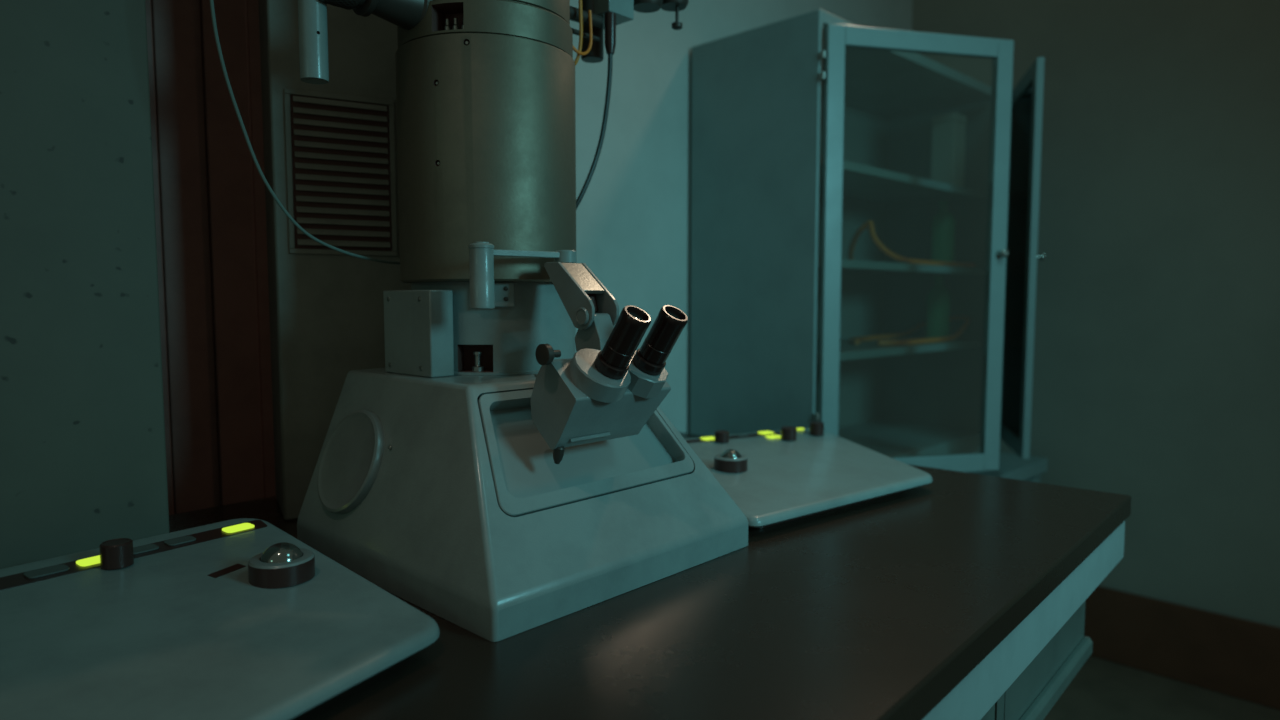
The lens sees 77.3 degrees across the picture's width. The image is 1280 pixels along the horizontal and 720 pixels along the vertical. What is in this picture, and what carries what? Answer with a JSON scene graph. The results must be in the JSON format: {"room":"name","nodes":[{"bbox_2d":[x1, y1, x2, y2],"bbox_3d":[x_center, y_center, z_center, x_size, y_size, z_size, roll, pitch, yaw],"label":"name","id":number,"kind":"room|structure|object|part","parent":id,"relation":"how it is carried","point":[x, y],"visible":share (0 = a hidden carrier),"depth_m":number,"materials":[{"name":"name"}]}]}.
{"room":"laboratory","nodes":[
{"label":"laboratory","id":0,"kind":"room"},
{"bbox_2d":[0,0,169,568],"bbox_3d":[-1.242,-0.297,0.607,0.290,3.000,1.464,4,6,43],"label":"wall","id":1,"kind":"structure","parent":0,"point":[83,466],"depth_m":0.99,"materials":[{"name":"concrete"}]},
{"bbox_2d":[145,0,275,514],"bbox_3d":[-0.848,-0.347,1.335,0.674,2.990,0.024,-4,6,-44],"label":"door frame","id":2,"kind":"structure","parent":1,"relation":"attached to","point":[210,205],"depth_m":1.42,"materials":[{"name":"brown wood"}]},
{"bbox_2d":[570,0,912,433],"bbox_3d":[-0.249,-0.405,2.023,3.600,3.000,0.121,-4,6,-44],"label":"wall","id":3,"kind":"structure","parent":0,"point":[633,215],"depth_m":2.21,"materials":[{"name":"teal paint"}]},
{"bbox_2d":[912,0,1279,626],"bbox_3d":[2.340,-0.406,2.039,0.120,3.000,3.720,-4,6,-44],"label":"wall","id":4,"kind":"structure","parent":0,"point":[1156,381],"depth_m":2.62,"materials":[{"name":"green paint"}]},
{"bbox_2d":[1084,586,1279,709],"bbox_3d":[2.332,0.969,2.052,0.021,0.255,3.600,-4,6,-44],"label":"baseboard","id":5,"kind":"structure","parent":4,"relation":"attached to","point":[1224,654],"depth_m":2.60,"materials":[{"name":"brown wood"}]},
{"bbox_2d":[1044,655,1279,719],"bbox_3d":[1.191,1.267,0.476,4.120,0.100,4.520,-4,6,-44],"label":"floor","id":6,"kind":"structure","parent":0,"point":[1102,689],"depth_m":2.49,"materials":[{"name":"plastic"}]},
{"bbox_2d":[169,432,1130,719],"bbox_3d":[-0.279,0.724,1.025,1.150,0.900,2.200,4,6,41],"label":"laboratory bench","id":7,"kind":"object","parent":6,"relation":"on","point":[930,601],"depth_m":0.89,"materials":[{"name":"black laminate"}]},
{"bbox_2d":[0,518,439,719],"bbox_3d":[-0.511,0.253,0.738,0.513,0.082,0.603,2,5,29],"label":"control console","id":8,"kind":"object","parent":7,"relation":"on","point":[241,618],"visible":1,"depth_m":0.75,"materials":[{"name":"grey paint"}]},
{"bbox_3d":[-0.579,0.214,0.885,0.031,0.026,0.031,2,5,29],"label":"knob","id":9,"kind":"part","parent":8,"relation":"part of","materials":[{"name":"black plastic"}]},
{"bbox_2d":[258,0,410,519],"bbox_3d":[-0.413,-0.382,1.385,0.424,1.250,0.179,-2,5,-29],"label":"wall panel","id":10,"kind":"object","parent":7,"relation":"on","point":[331,155],"visible":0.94,"depth_m":1.26,"materials":[{"name":"grey paint"}]},
{"bbox_2d":[284,88,396,255],"bbox_3d":[-0.470,-0.292,1.266,0.163,0.250,0.005,-2,5,-29],"label":"vent","id":11,"kind":"object","parent":10,"relation":"attached to","point":[340,144],"depth_m":1.26,"materials":[{"name":"grey metal"}]},
{"bbox_2d":[297,0,747,641],"bbox_3d":[-0.094,-0.290,1.173,0.536,1.100,0.747,4,6,43],"label":"microscope","id":12,"kind":"object","parent":7,"relation":"on","point":[500,479],"visible":1,"depth_m":1.04,"materials":[{"name":"grey paint"}]},
{"bbox_2d":[210,0,399,263],"bbox_3d":[-0.421,-0.411,1.104,0.064,0.549,0.352,2,5,23],"label":"cable","id":13,"kind":"object","parent":12,"relation":"attached to","point":[281,206],"visible":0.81,"depth_m":1.00,"materials":[{"name":"grey plastic"}]},
{"bbox_3d":[-0.199,-0.106,1.006,0.032,0.083,0.032,4,6,43],"label":"hinge post","id":14,"kind":"part","parent":12,"relation":"part of","materials":[{"name":"metal"}]},
{"bbox_3d":[-0.104,-0.007,0.932,0.025,0.025,0.027,4,6,43],"label":"focus knob","id":15,"kind":"part","parent":12,"relation":"part of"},
{"bbox_3d":[-0.084,-0.106,1.040,0.072,0.040,0.038,4,6,43],"label":"arm plate","id":16,"kind":"part","parent":12,"relation":"part of","materials":[{"name":"metal"}]},
{"bbox_3d":[0.065,-0.598,1.395,0.019,0.040,0.019,4,6,43],"label":"drain knob","id":17,"kind":"part","parent":12,"relation":"part of","materials":[{"name":"grey metal"}]},
{"bbox_2d":[685,421,932,528],"bbox_3d":[0.251,0.193,1.539,0.620,0.080,0.487,-3,6,-38],"label":"control console","id":18,"kind":"object","parent":7,"relation":"on","point":[789,473],"visible":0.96,"depth_m":1.43,"materials":[{"name":"grey paint"}]},
{"bbox_3d":[0.169,0.158,1.652,0.030,0.021,0.030,-3,6,-38],"label":"knob","id":19,"kind":"part","parent":18,"relation":"part of","materials":[{"name":"black plastic"}]},
{"bbox_3d":[0.316,0.156,1.700,0.033,0.025,0.033,-3,6,-38],"label":"knob","id":20,"kind":"part","parent":18,"relation":"part of","materials":[{"name":"black plastic"}]},
{"bbox_3d":[0.388,0.150,1.758,0.031,0.027,0.031,-3,6,-38],"label":"knob","id":21,"kind":"part","parent":18,"relation":"part of","materials":[{"name":"black plastic"}]},
{"bbox_3d":[0.126,0.478,1.083,0.554,0.176,0.494,4,6,41],"label":"drawer","id":22,"kind":"part","parent":7,"relation":"part of","materials":[{"name":"metal"}]},
{"bbox_3d":[0.458,0.450,1.457,0.554,0.176,0.496,4,6,41],"label":"drawer","id":23,"kind":"part","parent":7,"relation":"part of","materials":[{"name":"metal"}]},
{"bbox_3d":[0.660,0.536,1.284,0.014,0.029,0.496,4,6,41],"label":"pull rail","id":24,"kind":"part","parent":7,"relation":"part of","materials":[{"name":"metal"}]},
{"bbox_2d":[690,9,1047,482],"bbox_3d":[0.846,0.077,2.517,1.251,1.964,0.736,-4,6,-44],"label":"tall cabinet","id":25,"kind":"object","parent":6,"relation":"on","point":[808,129],"visible":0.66,"depth_m":2.26,"materials":[{"name":"metal"}]},
{"bbox_3d":[0.301,-0.243,2.176,0.018,1.274,0.425,-4,6,-44],"label":"panel","id":26,"kind":"part","parent":25,"relation":"part of","materials":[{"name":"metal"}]},
{"bbox_3d":[0.550,-0.316,2.705,1.083,1.148,0.012,-4,6,-44],"label":"panel","id":27,"kind":"part","parent":25,"relation":"part of","materials":[{"name":"clear glass"}]},
{"bbox_2d":[817,337,983,362],"bbox_3d":[0.692,-0.041,2.580,1.083,0.022,0.392,-4,6,-44],"label":"shelf","id":28,"kind":"object","parent":25,"relation":"attached to","point":[866,349],"depth_m":2.49,"materials":[{"name":"metal"}]},
{"bbox_2d":[819,258,985,274],"bbox_3d":[0.692,-0.291,2.562,1.083,0.022,0.392,-4,6,-44],"label":"shelf","id":29,"kind":"object","parent":25,"relation":"attached to","point":[848,267],"depth_m":2.59,"materials":[{"name":"metal"}]},
{"bbox_2d":[820,155,987,204],"bbox_3d":[0.692,-0.550,2.542,1.083,0.022,0.392,-4,6,-44],"label":"shelf","id":30,"kind":"object","parent":25,"relation":"attached to","point":[862,184],"depth_m":2.66,"materials":[{"name":"metal"}]},
{"bbox_3d":[0.694,-0.892,2.513,1.083,0.029,0.425,-4,6,-44],"label":"panel","id":31,"kind":"part","parent":25,"relation":"part of","materials":[{"name":"glass"}]},
{"bbox_2d":[849,315,969,345],"bbox_3d":[0.894,-0.105,2.702,0.249,0.085,0.596,4,6,44],"label":"tubing","id":32,"kind":"object","parent":25,"relation":"on","point":[854,340],"visible":0.98,"depth_m":2.70,"materials":[{"name":"orange rubber"}]},
{"bbox_3d":[0.694,0.315,2.605,1.083,0.095,0.425,-4,6,-44],"label":"panel","id":33,"kind":"part","parent":25,"relation":"part of","materials":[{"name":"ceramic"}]},
{"bbox_2d":[848,220,975,267],"bbox_3d":[0.867,-0.374,2.657,0.677,0.129,0.247,-4,6,-43],"label":"tubing","id":34,"kind":"object","parent":25,"relation":"on","point":[869,224],"visible":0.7,"depth_m":2.44,"materials":[{"name":"orange rubber"}]},
{"bbox_3d":[0.715,-0.263,2.073,0.526,1.137,0.020,-1,4,-13],"label":"glazed door","id":35,"kind":"part","parent":25,"relation":"part of","materials":[{"name":"glass"}]},
{"bbox_3d":[0.715,-0.263,2.073,0.433,1.041,0.004,-1,4,-13],"label":"glass pane","id":36,"kind":"part","parent":25,"relation":"part of","materials":[{"name":"clear glass"}]},
{"bbox_3d":[1.088,-0.302,2.945,0.018,1.274,0.425,-4,6,-44],"label":"panel","id":37,"kind":"part","parent":25,"relation":"part of","materials":[{"name":"glass"}]},
{"bbox_2d":[925,276,950,337],"bbox_3d":[1.049,-0.183,2.813,0.080,0.225,0.080,0,4,0],"label":"bottle","id":38,"kind":"object","parent":25,"relation":"in","point":[938,298],"visible":0.84,"depth_m":2.78,"materials":[{"name":"green"}]},
{"bbox_2d":[930,200,955,261],"bbox_3d":[1.056,-0.437,2.787,0.080,0.235,0.080,0,4,0],"label":"bottle","id":39,"kind":"object","parent":25,"relation":"in","point":[943,224],"visible":0.83,"depth_m":2.76,"materials":[{"name":"green"}]},
{"bbox_2d":[931,112,966,186],"bbox_3d":[1.063,-0.708,2.759,0.094,0.260,0.084,-4,6,-44],"label":"jar","id":40,"kind":"object","parent":25,"relation":"on","point":[948,130],"visible":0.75,"depth_m":2.73,"materials":[{"name":"grey"}]},
{"bbox_3d":[0.957,-0.281,2.107,0.022,0.022,0.024,-1,4,-13],"label":"door knob","id":41,"kind":"part","parent":25,"relation":"part of","materials":[{"name":"metal"}]},
{"bbox_3d":[1.185,-0.298,2.524,0.004,1.041,0.433,1,5,15],"label":"glass pane","id":42,"kind":"part","parent":25,"relation":"part of","materials":[{"name":"clear glass"}]},
{"bbox_3d":[1.185,-0.298,2.524,0.020,1.137,0.526,1,5,15],"label":"glazed door","id":43,"kind":"part","parent":25,"relation":"part of","materials":[{"name":"metal"}]},
{"bbox_3d":[1.166,0.700,2.595,0.565,0.559,0.018,-4,6,-44],"label":"door","id":44,"kind":"part","parent":25,"relation":"part of","materials":[{"name":"ceramic"}]},
{"bbox_3d":[1.143,-0.294,2.283,0.024,0.022,0.022,1,5,15],"label":"door knob","id":45,"kind":"part","parent":25,"relation":"part of","materials":[{"name":"metal"}]}
]}

